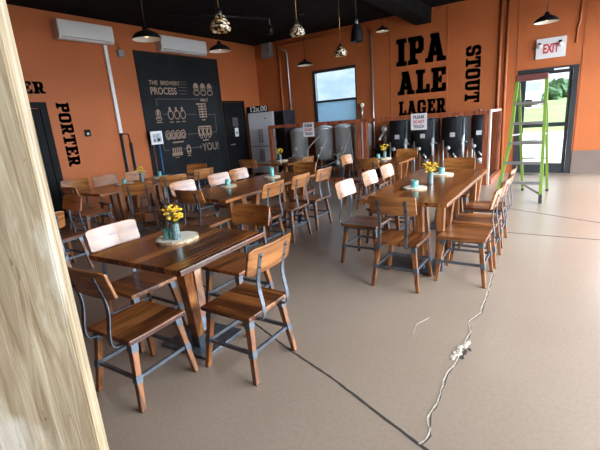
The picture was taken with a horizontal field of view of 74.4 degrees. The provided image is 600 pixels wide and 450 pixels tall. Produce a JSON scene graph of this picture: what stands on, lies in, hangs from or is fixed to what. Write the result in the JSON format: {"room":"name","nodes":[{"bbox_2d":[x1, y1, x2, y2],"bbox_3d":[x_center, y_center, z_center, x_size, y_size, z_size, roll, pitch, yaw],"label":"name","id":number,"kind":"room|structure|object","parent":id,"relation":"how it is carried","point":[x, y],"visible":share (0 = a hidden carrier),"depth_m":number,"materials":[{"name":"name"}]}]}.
{"room":"bar","nodes":[
{"label":"bar","id":0,"kind":"room"},
{"bbox_2d":[7,4,259,216],"bbox_3d":[-5.201,-2.032,7.622,0.207,4.000,13.950,5,18,33],"label":"wall","id":1,"kind":"structure","parent":0,"point":[71,77],"depth_m":8.55,"materials":[{"name":"orange paint"}]},
{"bbox_2d":[29,102,68,218],"bbox_3d":[-5.208,-1.132,7.537,0.071,2.310,1.170,5,18,33],"label":"door","id":2,"kind":"structure","parent":1,"relation":"in","point":[42,124],"depth_m":7.83,"materials":[{"name":"black paint"}]},
{"bbox_2d":[51,18,113,45],"bbox_3d":[-4.430,-3.949,8.134,0.229,0.360,1.168,5,18,33],"label":"air conditioner","id":3,"kind":"object","parent":1,"relation":"attached to","point":[65,30],"visible":1,"depth_m":8.00,"materials":[{"name":"white plastic"}]},
{"bbox_2d":[102,45,122,132],"bbox_3d":[-4.176,-3.003,8.818,0.060,1.870,0.080,5,18,33],"label":"cover","id":4,"kind":"object","parent":1,"relation":"attached to","point":[105,51],"visible":1,"depth_m":8.79,"materials":[{"name":"white plastic"}]},
{"bbox_2d":[119,133,133,195],"bbox_3d":[-4.045,-1.366,9.248,0.071,1.515,0.066,5,18,33],"label":"insulated pipe","id":5,"kind":"object","parent":1,"relation":"attached to","point":[120,134],"visible":0.6,"depth_m":9.15,"materials":[{"name":"black plastic"}]},
{"bbox_2d":[130,143,136,170],"bbox_3d":[-3.920,-1.312,9.448,0.071,1.290,0.066,5,18,33],"label":"insulated pipe","id":6,"kind":"object","parent":1,"relation":"attached to","point":[131,144],"visible":0.44,"depth_m":9.35,"materials":[{"name":"black plastic"}]},
{"bbox_2d":[155,34,206,56],"bbox_3d":[-3.030,-4.601,10.188,0.229,0.360,1.508,5,18,33],"label":"air conditioner","id":7,"kind":"object","parent":1,"relation":"attached to","point":[168,44],"visible":0.94,"depth_m":10.04,"materials":[{"name":"white plastic"}]},
{"bbox_2d":[132,50,230,193],"bbox_3d":[-3.006,-2.734,10.692,0.021,3.460,2.725,5,18,33],"label":"chalkboard","id":8,"kind":"object","parent":1,"relation":"attached to","point":[180,95],"visible":1,"depth_m":10.49,"materials":[{"name":"black paint"}]},
{"bbox_2d":[156,109,162,122],"bbox_3d":[-3.528,-2.718,9.874,0.002,0.324,0.183,5,18,33],"label":"kettle","id":9,"kind":"object","parent":8,"relation":"on","point":[159,112],"depth_m":9.89,"materials":[{"name":"beige paint"}]},
{"bbox_2d":[222,101,251,174],"bbox_3d":[-1.931,-2.654,12.309,0.112,2.320,0.940,5,18,33],"label":"door","id":10,"kind":"structure","parent":1,"relation":"in","point":[238,147],"depth_m":12.26,"materials":[{"name":"black paint"}]},
{"bbox_2d":[6,0,463,45],"bbox_3d":[-0.701,-3.613,4.054,11.356,0.200,14.350,5,18,33],"label":"ceiling","id":11,"kind":"structure","parent":0,"point":[319,15],"depth_m":8.85,"materials":[{"name":"black paint"}]},
{"bbox_2d":[132,0,161,41],"bbox_3d":[-2.203,-3.168,5.437,0.400,1.140,0.400,5,18,33],"label":"pendant lamp","id":12,"kind":"object","parent":11,"relation":"hanging from","point":[144,35],"visible":1,"depth_m":5.51,"materials":[{"name":"black metal"}]},
{"bbox_2d":[165,13,272,34],"bbox_3d":[-1.730,-4.472,8.828,2.411,0.372,0.158,-11,16,-23],"label":"light","id":13,"kind":"object","parent":11,"relation":"attached to","point":[269,27],"visible":0.95,"depth_m":8.86,"materials":[{"name":"black metal"}]},
{"bbox_2d":[209,1,230,52],"bbox_3d":[-1.498,-3.686,7.069,0.400,1.080,0.400,5,18,33],"label":"pendant lamp","id":14,"kind":"object","parent":11,"relation":"hanging from","point":[219,47],"visible":1,"depth_m":7.13,"materials":[{"name":"black metal"}]},
{"bbox_2d":[210,0,230,33],"bbox_3d":[-0.968,-2.894,4.433,0.250,1.340,0.250,5,18,33],"label":"pendant","id":15,"kind":"object","parent":11,"relation":"hanging from","point":[219,24],"visible":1,"depth_m":4.51,"materials":[{"name":"gold metal"}]},
{"bbox_2d":[290,0,304,37],"bbox_3d":[-0.078,-3.505,6.059,0.250,1.125,0.250,5,18,33],"label":"pendant","id":16,"kind":"object","parent":11,"relation":"hanging from","point":[297,30],"visible":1,"depth_m":6.11,"materials":[{"name":"gold metal"}]},
{"bbox_2d":[297,13,312,66],"bbox_3d":[0.079,-4.381,9.352,0.390,1.140,0.390,5,18,33],"label":"pendant lamp","id":17,"kind":"object","parent":11,"relation":"hanging from","point":[304,62],"visible":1,"depth_m":9.38,"materials":[{"name":"black metal"}]},
{"bbox_2d":[334,0,346,56],"bbox_3d":[0.737,-3.861,7.442,0.260,1.265,0.260,5,18,33],"label":"pendant","id":18,"kind":"object","parent":11,"relation":"hanging from","point":[340,51],"visible":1,"depth_m":7.50,"materials":[{"name":"gold glass"}]},
{"bbox_2d":[351,0,363,42],"bbox_3d":[0.967,-3.792,6.857,0.230,1.135,0.230,5,18,33],"label":"bell pendant","id":19,"kind":"object","parent":11,"relation":"hanging from","point":[356,32],"visible":1,"depth_m":6.89,"materials":[{"name":"black metal"}]},
{"bbox_2d":[376,12,388,32],"bbox_3d":[2.035,-5.019,9.781,0.320,0.420,0.320,5,18,33],"label":"pendant lamp","id":20,"kind":"object","parent":11,"relation":"hanging from","point":[382,28],"visible":1,"depth_m":9.77,"materials":[{"name":"black metal"}]},
{"bbox_2d":[534,0,559,24],"bbox_3d":[3.694,-3.676,5.842,0.336,1.245,0.336,5,18,33],"label":"pendant lamp","id":21,"kind":"object","parent":11,"relation":"hanging from","point":[547,18],"visible":1,"depth_m":5.94,"materials":[{"name":"black metal"}]},
{"bbox_2d":[59,171,599,449],"bbox_3d":[-0.388,0.432,5.125,11.356,0.209,14.350,5,18,33],"label":"floor","id":22,"kind":"structure","parent":0,"point":[513,363],"depth_m":2.75,"materials":[{"name":"brown concrete"}]},
{"bbox_2d":[0,0,108,449],"bbox_3d":[-0.586,-0.492,0.465,0.333,3.998,0.149,-12,17,-27],"label":"timber post","id":23,"kind":"object","parent":22,"relation":"on","point":[49,401],"visible":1,"depth_m":0.62,"materials":[{"name":"beige wood"}]},
{"bbox_2d":[55,211,71,267],"bbox_3d":[-2.672,0.319,4.074,0.538,0.902,0.467,5,18,33],"label":"dining chair","id":24,"kind":"object","parent":22,"relation":"on","point":[60,218],"visible":0.12,"depth_m":4.02,"materials":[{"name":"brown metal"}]},
{"bbox_2d":[60,195,93,267],"bbox_3d":[-2.931,0.132,4.857,0.467,0.902,0.538,5,18,33],"label":"dining chair","id":25,"kind":"object","parent":22,"relation":"on","point":[70,202],"visible":0.65,"depth_m":4.93,"materials":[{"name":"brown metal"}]},
{"bbox_2d":[60,178,98,230],"bbox_3d":[-3.773,-0.316,6.795,0.467,0.902,0.538,-13,17,-29],"label":"dining chair","id":26,"kind":"object","parent":22,"relation":"on","point":[82,183],"visible":0.46,"depth_m":6.88,"materials":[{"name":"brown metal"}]},
{"bbox_2d":[60,187,112,241],"bbox_3d":[-3.307,-0.194,6.199,0.467,0.902,0.538,5,18,33],"label":"dining chair","id":27,"kind":"object","parent":22,"relation":"on","point":[96,212],"visible":0.73,"depth_m":6.16,"materials":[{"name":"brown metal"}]},
{"bbox_2d":[92,174,127,222],"bbox_3d":[-3.379,-0.450,7.184,0.538,0.902,0.467,9,20,41],"label":"dining chair","id":28,"kind":"object","parent":22,"relation":"on","point":[107,179],"visible":0.55,"depth_m":7.20,"materials":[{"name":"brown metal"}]},
{"bbox_2d":[67,266,198,413],"bbox_3d":[-1.063,0.612,2.499,0.467,0.902,0.538,5,17,31],"label":"dining chair","id":29,"kind":"object","parent":22,"relation":"on","point":[129,326],"visible":0.94,"depth_m":2.43,"materials":[{"name":"brown wood"}]},
{"bbox_2d":[78,174,192,232],"bbox_3d":[-2.775,-0.372,6.990,0.900,0.762,1.980,5,18,33],"label":"dining table","id":30,"kind":"object","parent":22,"relation":"on","point":[111,190],"visible":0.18,"depth_m":6.49,"materials":[{"name":"brown wood"}]},
{"bbox_2d":[84,219,188,352],"bbox_3d":[-1.314,0.449,3.190,0.538,0.902,0.467,6,18,34],"label":"dining chair","id":31,"kind":"object","parent":22,"relation":"on","point":[137,284],"visible":0.74,"depth_m":3.20,"materials":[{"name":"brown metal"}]},
{"bbox_2d":[123,170,157,221],"bbox_3d":[-2.951,-0.565,7.494,0.538,0.902,0.467,9,20,41],"label":"dining chair","id":32,"kind":"object","parent":22,"relation":"on","point":[133,175],"visible":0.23,"depth_m":7.48,"materials":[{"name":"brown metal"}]},
{"bbox_2d":[121,182,164,230],"bbox_3d":[-2.401,-0.234,6.083,0.467,0.902,0.538,-7,15,-11],"label":"dining chair","id":33,"kind":"object","parent":22,"relation":"on","point":[130,189],"visible":0.87,"depth_m":5.87,"materials":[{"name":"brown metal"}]},
{"bbox_2d":[149,131,169,195],"bbox_3d":[-3.470,-1.509,9.837,0.260,1.605,0.390,5,18,33],"label":"sign","id":34,"kind":"object","parent":22,"relation":"on","point":[156,137],"visible":0.84,"depth_m":9.71,"materials":[{"name":"white"}]},
{"bbox_2d":[152,133,161,142],"bbox_3d":[-3.504,-2.135,9.692,0.002,0.210,0.240,5,18,33],"label":"print","id":35,"kind":"object","parent":34,"relation":"attached to","point":[156,137],"depth_m":9.69},
{"bbox_2d":[159,174,192,227],"bbox_3d":[-2.122,-0.417,6.695,0.467,0.902,0.538,-11,16,-24],"label":"dining chair","id":36,"kind":"object","parent":22,"relation":"on","point":[164,181],"visible":0.59,"depth_m":6.44,"materials":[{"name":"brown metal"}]},
{"bbox_2d":[89,224,263,359],"bbox_3d":[-0.891,0.505,3.126,0.950,0.762,0.890,4,17,30],"label":"dining table","id":37,"kind":"object","parent":22,"relation":"on","point":[184,261],"visible":0.81,"depth_m":2.88,"materials":[{"name":"brown wood"}]},
{"bbox_2d":[155,231,197,244],"bbox_3d":[-0.975,0.102,3.144,0.332,0.020,0.329,-1,15,12],"label":"wood slice","id":38,"kind":"object","parent":37,"relation":"on","point":[186,236],"visible":0.85,"depth_m":3.07,"materials":[{"name":"beige wood"}]},
{"bbox_2d":[162,228,171,238],"bbox_3d":[-1.038,0.069,3.100,0.068,0.075,0.068,3,16,26],"label":"candle jar","id":39,"kind":"object","parent":38,"relation":"on","point":[167,231],"visible":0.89,"depth_m":3.07,"materials":[{"name":"teal glass"}]},
{"bbox_2d":[170,222,180,239],"bbox_3d":[-0.963,0.049,3.055,0.069,0.125,0.069,-1,15,14],"label":"flower vase","id":40,"kind":"object","parent":38,"relation":"on","point":[175,231],"visible":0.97,"depth_m":3.03,"materials":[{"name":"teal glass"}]},
{"bbox_2d":[160,204,182,223],"bbox_3d":[-0.977,-0.044,3.046,0.155,0.230,0.173,-12,17,-28],"label":"flower bouquet","id":41,"kind":"object","parent":40,"relation":"in","point":[178,215],"visible":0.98,"depth_m":3.02,"materials":[{"name":"yellow plant"}]},
{"bbox_2d":[169,179,221,227],"bbox_3d":[-1.451,-0.167,5.554,0.538,0.902,0.467,6,18,35],"label":"dining chair","id":42,"kind":"object","parent":22,"relation":"on","point":[189,184],"visible":0.62,"depth_m":5.56,"materials":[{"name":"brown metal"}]},
{"bbox_2d":[182,163,212,212],"bbox_3d":[-2.101,-0.749,7.942,0.467,0.902,0.538,-2,15,9],"label":"dining chair","id":43,"kind":"object","parent":22,"relation":"on","point":[190,167],"visible":0.47,"depth_m":8.07,"materials":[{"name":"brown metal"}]},
{"bbox_2d":[186,167,215,209],"bbox_3d":[-1.844,-0.582,7.235,0.538,0.902,0.467,8,19,39],"label":"dining chair","id":44,"kind":"object","parent":22,"relation":"on","point":[202,173],"visible":0.26,"depth_m":6.99,"materials":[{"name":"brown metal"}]},
{"bbox_2d":[174,190,236,250],"bbox_3d":[-1.196,-0.042,5.009,0.467,0.902,0.538,4,17,28],"label":"dining chair","id":45,"kind":"object","parent":22,"relation":"on","point":[183,196],"visible":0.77,"depth_m":4.80,"materials":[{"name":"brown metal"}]},
{"bbox_2d":[207,172,251,226],"bbox_3d":[-1.064,-0.347,6.123,0.538,0.902,0.467,7,19,37],"label":"dining chair","id":46,"kind":"object","parent":22,"relation":"on","point":[215,179],"visible":0.38,"depth_m":6.12,"materials":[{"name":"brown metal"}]},
{"bbox_2d":[202,204,276,325],"bbox_3d":[-0.533,0.313,3.474,0.467,0.902,0.538,5,18,33],"label":"dining chair","id":47,"kind":"object","parent":22,"relation":"on","point":[234,264],"visible":0.66,"depth_m":3.50,"materials":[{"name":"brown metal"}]},
{"bbox_2d":[174,172,315,250],"bbox_3d":[-0.631,-0.241,5.871,0.920,0.762,2.200,5,18,33],"label":"dining table","id":48,"kind":"object","parent":22,"relation":"on","point":[252,187],"visible":0.36,"depth_m":5.42,"materials":[{"name":"brown wood"}]},
{"bbox_2d":[201,233,296,386],"bbox_3d":[-0.341,0.511,2.672,0.538,0.902,0.467,5,18,33],"label":"dining chair","id":49,"kind":"object","parent":22,"relation":"on","point":[245,303],"visible":1,"depth_m":2.59,"materials":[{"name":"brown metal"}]},
{"bbox_2d":[229,167,274,219],"bbox_3d":[-0.810,-0.484,6.566,0.538,0.902,0.467,5,18,33],"label":"dining chair","id":50,"kind":"object","parent":22,"relation":"on","point":[239,173],"visible":0.31,"depth_m":6.60,"materials":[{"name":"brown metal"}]},
{"bbox_2d":[238,159,272,201],"bbox_3d":[-0.950,-0.972,8.449,0.467,0.902,0.538,4,17,29],"label":"dining chair","id":51,"kind":"object","parent":22,"relation":"on","point":[252,163],"visible":0.23,"depth_m":8.15,"materials":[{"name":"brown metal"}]},
{"bbox_2d":[239,179,284,252],"bbox_3d":[-0.481,-0.111,5.059,0.538,0.902,0.467,5,18,33],"label":"dining chair","id":52,"kind":"object","parent":22,"relation":"on","point":[275,188],"visible":0.64,"depth_m":4.92,"materials":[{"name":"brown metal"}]},
{"bbox_2d":[248,111,278,173],"bbox_3d":[-0.999,-2.629,12.649,0.980,1.900,0.753,5,18,33],"label":"refrigerator","id":53,"kind":"object","parent":22,"relation":"on","point":[259,122],"visible":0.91,"depth_m":12.38,"materials":[{"name":"grey metal"}]},
{"bbox_2d":[246,105,267,113],"bbox_3d":[-1.332,-3.592,12.283,0.840,0.191,0.033,5,18,33],"label":"price board","id":54,"kind":"object","parent":53,"relation":"on","point":[264,108],"visible":1,"depth_m":12.26,"materials":[{"name":"black paint"}]},
{"bbox_2d":[257,158,301,196],"bbox_3d":[-0.349,-1.043,8.815,0.940,0.762,0.940,5,18,33],"label":"dining table","id":55,"kind":"object","parent":22,"relation":"on","point":[291,162],"visible":0.31,"depth_m":8.50,"materials":[{"name":"brown wood"}]},
{"bbox_2d":[274,110,295,171],"bbox_3d":[-0.405,-2.556,12.276,0.340,1.920,0.620,5,18,33],"label":"tall cabinet","id":56,"kind":"object","parent":22,"relation":"on","point":[283,117],"visible":0.48,"depth_m":12.00,"materials":[{"name":"black paint"}]},
{"bbox_2d":[268,172,311,242],"bbox_3d":[-0.143,-0.268,5.555,0.538,0.902,0.467,5,18,33],"label":"dining chair","id":57,"kind":"object","parent":22,"relation":"on","point":[298,181],"visible":0.88,"depth_m":5.46,"materials":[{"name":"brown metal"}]},
{"bbox_2d":[290,126,308,158],"bbox_3d":[0.002,-2.191,11.744,0.539,1.427,0.536,-6,15,-6],"label":"tank","id":58,"kind":"object","parent":22,"relation":"on","point":[299,143],"visible":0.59,"depth_m":11.48,"materials":[{"name":"silver metal"}]},
{"bbox_2d":[285,155,313,200],"bbox_3d":[0.000,-0.930,8.012,0.538,0.902,0.467,5,18,33],"label":"dining chair","id":59,"kind":"object","parent":22,"relation":"on","point":[310,158],"visible":0.15,"depth_m":7.87,"materials":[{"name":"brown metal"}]},
{"bbox_2d":[285,162,318,218],"bbox_3d":[0.000,-0.587,6.716,0.467,0.902,0.538,5,18,33],"label":"dining chair","id":60,"kind":"object","parent":22,"relation":"on","point":[299,166],"visible":0.47,"depth_m":6.79,"materials":[{"name":"brown wood"}]},
{"bbox_2d":[292,166,332,230],"bbox_3d":[0.198,-0.422,6.037,0.538,0.902,0.467,5,18,33],"label":"dining chair","id":61,"kind":"object","parent":22,"relation":"on","point":[321,174],"visible":0.9,"depth_m":5.94,"materials":[{"name":"brown wood"}]},
{"bbox_2d":[314,125,334,174],"bbox_3d":[0.715,-2.153,11.335,0.555,1.457,0.554,-6,15,-6],"label":"tank","id":62,"kind":"object","parent":22,"relation":"on","point":[325,131],"visible":0.81,"depth_m":11.08,"materials":[{"name":"silver metal"}]},
{"bbox_2d":[324,149,341,176],"bbox_3d":[0.891,-1.667,10.774,0.440,0.780,0.200,5,18,33],"label":"pump","id":63,"kind":"object","parent":22,"relation":"on","point":[334,165],"visible":0.89,"depth_m":10.69,"materials":[{"name":"grey metal"}]},
{"bbox_2d":[334,124,352,176],"bbox_3d":[1.221,-2.108,10.997,0.519,1.467,0.490,-7,15,-9],"label":"tank","id":64,"kind":"object","parent":22,"relation":"on","point":[341,133],"visible":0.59,"depth_m":10.76,"materials":[{"name":"silver metal"}]},
{"bbox_2d":[340,154,373,204],"bbox_3d":[1.086,-0.875,7.490,0.538,0.902,0.467,5,18,33],"label":"dining chair","id":65,"kind":"object","parent":22,"relation":"on","point":[345,159],"visible":0.55,"depth_m":7.51,"materials":[{"name":"brown metal"}]},
{"bbox_2d":[353,122,371,158],"bbox_3d":[1.697,-2.062,10.687,0.519,1.467,0.490,-7,15,-9],"label":"tank","id":66,"kind":"object","parent":22,"relation":"on","point":[369,124],"visible":0.37,"depth_m":10.48,"materials":[{"name":"silver metal"}]},
{"bbox_2d":[334,178,393,267],"bbox_3d":[0.719,-0.049,4.474,0.538,0.902,0.467,6,18,34],"label":"dining chair","id":67,"kind":"object","parent":22,"relation":"on","point":[346,187],"visible":0.91,"depth_m":4.46,"materials":[{"name":"brown wood"}]},
{"bbox_2d":[355,158,388,208],"bbox_3d":[1.270,-0.742,6.934,0.467,0.902,0.538,5,18,33],"label":"dining chair","id":68,"kind":"object","parent":22,"relation":"on","point":[368,163],"visible":0.6,"depth_m":6.72,"materials":[{"name":"brown wood"}]},
{"bbox_2d":[374,125,392,177],"bbox_3d":[2.194,-1.925,10.311,0.340,1.320,0.590,5,18,33],"label":"machine","id":69,"kind":"object","parent":22,"relation":"on","point":[384,128],"visible":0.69,"depth_m":10.15,"materials":[{"name":"black paint"}]},
{"bbox_2d":[354,157,414,184],"bbox_3d":[1.630,-0.863,7.560,0.860,0.762,0.880,5,18,33],"label":"dining table","id":70,"kind":"object","parent":22,"relation":"on","point":[398,161],"visible":0.43,"depth_m":7.29,"materials":[{"name":"brown wood"}]},
{"bbox_2d":[268,108,501,184],"bbox_3d":[1.986,-2.001,10.247,5.670,1.530,1.680,5,18,33],"label":"enclosure","id":71,"kind":"object","parent":22,"relation":"on","point":[492,121],"visible":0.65,"depth_m":9.11,"materials":[{"name":"brown metal"}]},
{"bbox_2d":[303,122,313,136],"bbox_3d":[0.221,-2.471,10.245,0.330,0.360,0.012,5,18,33],"label":"warning sign","id":72,"kind":"object","parent":71,"relation":"attached to","point":[308,128],"visible":1,"depth_m":10.24,"materials":[{"name":"white"}]},
{"bbox_2d":[411,113,426,129],"bbox_3d":[2.608,-2.267,8.682,0.350,0.350,0.012,5,18,33],"label":"warning sign","id":73,"kind":"object","parent":71,"relation":"attached to","point":[418,121],"visible":1,"depth_m":8.67,"materials":[{"name":"white"}]},
{"bbox_2d":[361,169,410,246],"bbox_3d":[1.108,-0.244,5.098,0.538,0.902,0.467,5,18,33],"label":"dining chair","id":74,"kind":"object","parent":22,"relation":"on","point":[369,177],"visible":0.36,"depth_m":5.11,"materials":[{"name":"brown metal"}]},
{"bbox_2d":[379,163,414,230],"bbox_3d":[1.435,-0.396,5.577,0.538,0.902,0.467,5,18,33],"label":"dining chair","id":75,"kind":"object","parent":22,"relation":"on","point":[386,170],"visible":0.36,"depth_m":5.56,"materials":[{"name":"brown metal"}]},
{"bbox_2d":[368,195,432,293],"bbox_3d":[0.957,0.123,3.757,0.467,0.902,0.538,5,18,33],"label":"dining chair","id":76,"kind":"object","parent":22,"relation":"on","point":[379,205],"visible":1,"depth_m":3.61,"materials":[{"name":"brown wood"}]},
{"bbox_2d":[389,119,412,171],"bbox_3d":[2.587,-1.993,10.075,0.622,1.514,0.644,5,18,33],"label":"tank","id":77,"kind":"object","parent":22,"relation":"on","point":[400,132],"visible":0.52,"depth_m":9.81,"materials":[{"name":"black metal"}]},
{"bbox_2d":[395,148,417,180],"bbox_3d":[2.020,-1.012,7.732,0.467,0.902,0.538,5,18,33],"label":"dining chair","id":78,"kind":"object","parent":22,"relation":"on","point":[411,152],"visible":0.28,"depth_m":7.81,"materials":[{"name":"brown wood"}]},
{"bbox_2d":[357,169,487,275],"bbox_3d":[1.610,-0.147,4.862,0.905,0.762,2.240,5,18,33],"label":"dining table","id":79,"kind":"object","parent":22,"relation":"on","point":[444,194],"visible":0.53,"depth_m":4.26,"materials":[{"name":"brown wood"}]},
{"bbox_2d":[403,185,426,190],"bbox_3d":[1.292,-0.417,4.442,0.256,0.020,0.262,4,17,28],"label":"wood slice","id":80,"kind":"object","parent":79,"relation":"on","point":[420,187],"visible":0.95,"depth_m":4.37,"materials":[{"name":"beige wood"}]},
{"bbox_2d":[427,172,432,183],"bbox_3d":[1.529,-0.550,4.638,0.069,0.140,0.069,-1,15,14],"label":"flower vase","id":81,"kind":"object","parent":79,"relation":"on","point":[429,175],"visible":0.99,"depth_m":4.62,"materials":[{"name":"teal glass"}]},
{"bbox_2d":[422,162,437,172],"bbox_3d":[1.510,-0.628,4.616,0.166,0.225,0.200,-5,15,-2],"label":"flower bouquet","id":82,"kind":"object","parent":81,"relation":"in","point":[433,166],"visible":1,"depth_m":4.58,"materials":[{"name":"yellow plant"}]},
{"bbox_2d":[413,118,440,171],"bbox_3d":[3.120,-1.944,9.733,0.674,1.514,0.695,5,18,33],"label":"tank","id":83,"kind":"object","parent":22,"relation":"on","point":[426,142],"visible":0.71,"depth_m":9.48,"materials":[{"name":"black metal"}]},
{"bbox_2d":[434,157,475,223],"bbox_3d":[2.231,-0.484,5.679,0.467,0.902,0.538,5,18,33],"label":"dining chair","id":84,"kind":"object","parent":22,"relation":"on","point":[460,162],"visible":0.31,"depth_m":5.73,"materials":[{"name":"brown wood"}]},
{"bbox_2d":[442,116,469,166],"bbox_3d":[3.689,-1.889,9.361,0.657,1.514,0.678,5,18,33],"label":"tank","id":85,"kind":"object","parent":22,"relation":"on","point":[455,129],"visible":0.79,"depth_m":9.10,"materials":[{"name":"black metal"}]},
{"bbox_2d":[434,183,504,288],"bbox_3d":[1.615,0.071,3.764,0.538,0.902,0.467,5,18,33],"label":"dining chair","id":86,"kind":"object","parent":22,"relation":"on","point":[455,233],"visible":1,"depth_m":3.72,"materials":[{"name":"brown wood"}]},
{"bbox_2d":[471,109,483,162],"bbox_3d":[4.218,-1.923,9.255,0.400,1.554,0.537,1,16,20],"label":"tank","id":87,"kind":"object","parent":22,"relation":"on","point":[477,120],"visible":0.47,"depth_m":9.16,"materials":[{"name":"black metal"}]},
{"bbox_2d":[449,174,511,268],"bbox_3d":[1.913,-0.063,4.182,0.538,0.902,0.467,5,18,32],"label":"dining chair","id":88,"kind":"object","parent":22,"relation":"on","point":[464,219],"visible":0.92,"depth_m":4.12,"materials":[{"name":"brown wood"}]},
{"bbox_2d":[461,165,516,248],"bbox_3d":[2.266,-0.237,4.736,0.538,0.902,0.467,5,18,33],"label":"dining chair","id":89,"kind":"object","parent":22,"relation":"on","point":[473,206],"visible":0.66,"depth_m":4.67,"materials":[{"name":"brown wood"}]},
{"bbox_2d":[496,72,548,202],"bbox_3d":[3.892,-1.496,6.812,0.764,2.052,1.178,5,18,33],"label":"step ladder","id":90,"kind":"object","parent":22,"relation":"on","point":[540,76],"visible":0.94,"depth_m":6.56,"materials":[{"name":"green metal"}]},
{"bbox_2d":[254,0,599,172],"bbox_3d":[3.308,-3.383,10.242,11.356,4.000,0.207,5,18,33],"label":"wall","id":91,"kind":"structure","parent":0,"point":[418,74],"depth_m":9.75,"materials":[{"name":"orange paint"}]},
{"bbox_2d":[260,42,272,58],"bbox_3d":[-1.037,-5.433,12.319,0.360,0.420,0.175,5,18,33],"label":"speaker","id":92,"kind":"object","parent":91,"relation":"attached to","point":[266,48],"visible":1,"depth_m":12.25,"materials":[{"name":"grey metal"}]},
{"bbox_2d":[277,40,283,109],"bbox_3d":[-0.530,-3.709,12.595,0.076,4.000,0.056,5,18,33],"label":"conduit","id":93,"kind":"object","parent":91,"relation":"attached to","point":[277,40],"visible":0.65,"depth_m":12.32,"materials":[{"name":"metal"}]},
{"bbox_2d":[279,47,291,109],"bbox_3d":[-0.374,-3.606,12.522,0.308,3.816,0.044,5,18,33],"label":"conduit","id":94,"kind":"object","parent":91,"relation":"attached to","point":[279,47],"visible":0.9,"depth_m":12.19,"materials":[{"name":"grey"}]},
{"bbox_2d":[280,26,371,45],"bbox_3d":[0.646,-5.293,11.266,2.980,0.202,0.040,5,18,33],"label":"conduit","id":95,"kind":"object","parent":91,"relation":"attached to","point":[365,26],"visible":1,"depth_m":11.21,"materials":[{"name":"metal"}]},
{"bbox_2d":[312,64,357,125],"bbox_3d":[1.026,-3.757,11.595,1.480,1.590,0.180,5,18,33],"label":"window","id":96,"kind":"structure","parent":91,"relation":"in","point":[344,108],"depth_m":11.69,"materials":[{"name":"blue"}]},
{"bbox_2d":[370,34,374,156],"bbox_3d":[2.028,-3.297,10.958,0.064,3.660,0.044,5,18,33],"label":"conduit","id":97,"kind":"object","parent":91,"relation":"attached to","point":[370,34],"visible":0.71,"depth_m":10.84,"materials":[{"name":"grey metal"}]},
{"bbox_2d":[364,0,431,24],"bbox_3d":[-0.754,-3.364,4.169,0.390,0.330,13.950,5,18,33],"label":"beam","id":98,"kind":"structure","parent":91,"relation":"attached to","point":[416,12],"depth_m":8.59,"materials":[{"name":"black paint"}]},
{"bbox_2d":[390,0,588,170],"bbox_3d":[4.209,-3.265,9.536,4.196,4.000,0.011,5,18,33],"label":"trim","id":99,"kind":"structure","parent":91,"relation":"attached to","point":[520,0],"depth_m":9.48,"materials":[{"name":"brown paint"}]},
{"bbox_2d":[496,0,503,108],"bbox_3d":[4.632,-3.218,9.233,0.080,4.000,0.060,5,18,33],"label":"conduit","id":100,"kind":"object","parent":91,"relation":"attached to","point":[502,1],"visible":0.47,"depth_m":9.03,"materials":[{"name":"metal"}]},
{"bbox_2d":[500,0,510,168],"bbox_3d":[4.749,-3.207,9.157,0.080,4.000,0.060,5,18,33],"label":"conduit","id":101,"kind":"object","parent":91,"relation":"attached to","point":[509,1],"visible":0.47,"depth_m":9.11,"materials":[{"name":"brown paint"}]},
{"bbox_2d":[512,64,579,172],"bbox_3d":[5.543,-2.349,8.995,1.140,2.310,0.170,5,18,33],"label":"door","id":102,"kind":"structure","parent":91,"relation":"in","point":[573,70],"depth_m":8.84,"materials":[{"name":"grey metal"}]},
{"bbox_2d":[533,35,566,59],"bbox_3d":[5.362,-3.813,8.517,0.615,0.405,0.103,5,18,33],"label":"exit sign","id":103,"kind":"object","parent":91,"relation":"attached to","point":[552,47],"visible":1,"depth_m":8.50,"materials":[{"name":"white plastic"}]},
{"bbox_2d":[576,0,582,42],"bbox_3d":[5.752,-4.421,8.103,0.064,1.270,0.034,5,18,33],"label":"conduit","id":104,"kind":"object","parent":91,"relation":"attached to","point":[581,0],"visible":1,"depth_m":8.15,"materials":[{"name":"brown paint"}]},
{"bbox_2d":[570,150,599,172],"bbox_3d":[7.009,-1.321,8.233,2.260,0.500,0.028,5,18,33],"label":"trim","id":105,"kind":"structure","parent":91,"relation":"attached to","point":[582,161],"depth_m":8.69,"materials":[{"name":"grey paint"}]},
{"label":"outside","id":106,"kind":"structure","parent":0,"visible":0},
{"bbox_2d":[522,131,567,162],"bbox_3d":[-9.136,5.923,-13.162,160.000,0.100,86.000,5,18,33],"label":"ground","id":107,"kind":"structure","parent":106,"point":[555,139],"depth_m":14.56,"materials":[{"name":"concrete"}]},
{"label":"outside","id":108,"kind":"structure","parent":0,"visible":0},
{"bbox_2d":[523,97,569,132],"bbox_3d":[39.772,-18.441,58.371,180.000,3.088,94.000,5,18,33],"label":"lawn","id":109,"kind":"structure","parent":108,"point":[556,108],"depth_m":38.72,"materials":[{"name":"green plant"}]},
{"bbox_2d":[525,82,541,108],"bbox_3d":[32.073,-17.595,55.129,2.600,4.200,4.600,5,18,33],"label":"house","id":110,"kind":"structure","parent":109,"relation":"on","point":[533,90],"depth_m":53.37,"materials":[{"name":"white"}]},
{"bbox_2d":[541,86,561,99],"bbox_3d":[46.474,-23.598,73.504,3.727,4.274,4.110,5,18,33],"label":"leafy tree","id":111,"kind":"object","parent":109,"relation":"on","point":[553,93],"visible":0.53,"depth_m":72.14,"materials":[{"name":"green plant"}]},
{"bbox_2d":[548,78,571,97],"bbox_3d":[51.497,-26.072,78.080,5.362,5.959,5.778,5,18,33],"label":"leafy tree","id":112,"kind":"object","parent":109,"relation":"on","point":[560,83],"visible":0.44,"depth_m":76.32,"materials":[{"name":"green plant"}]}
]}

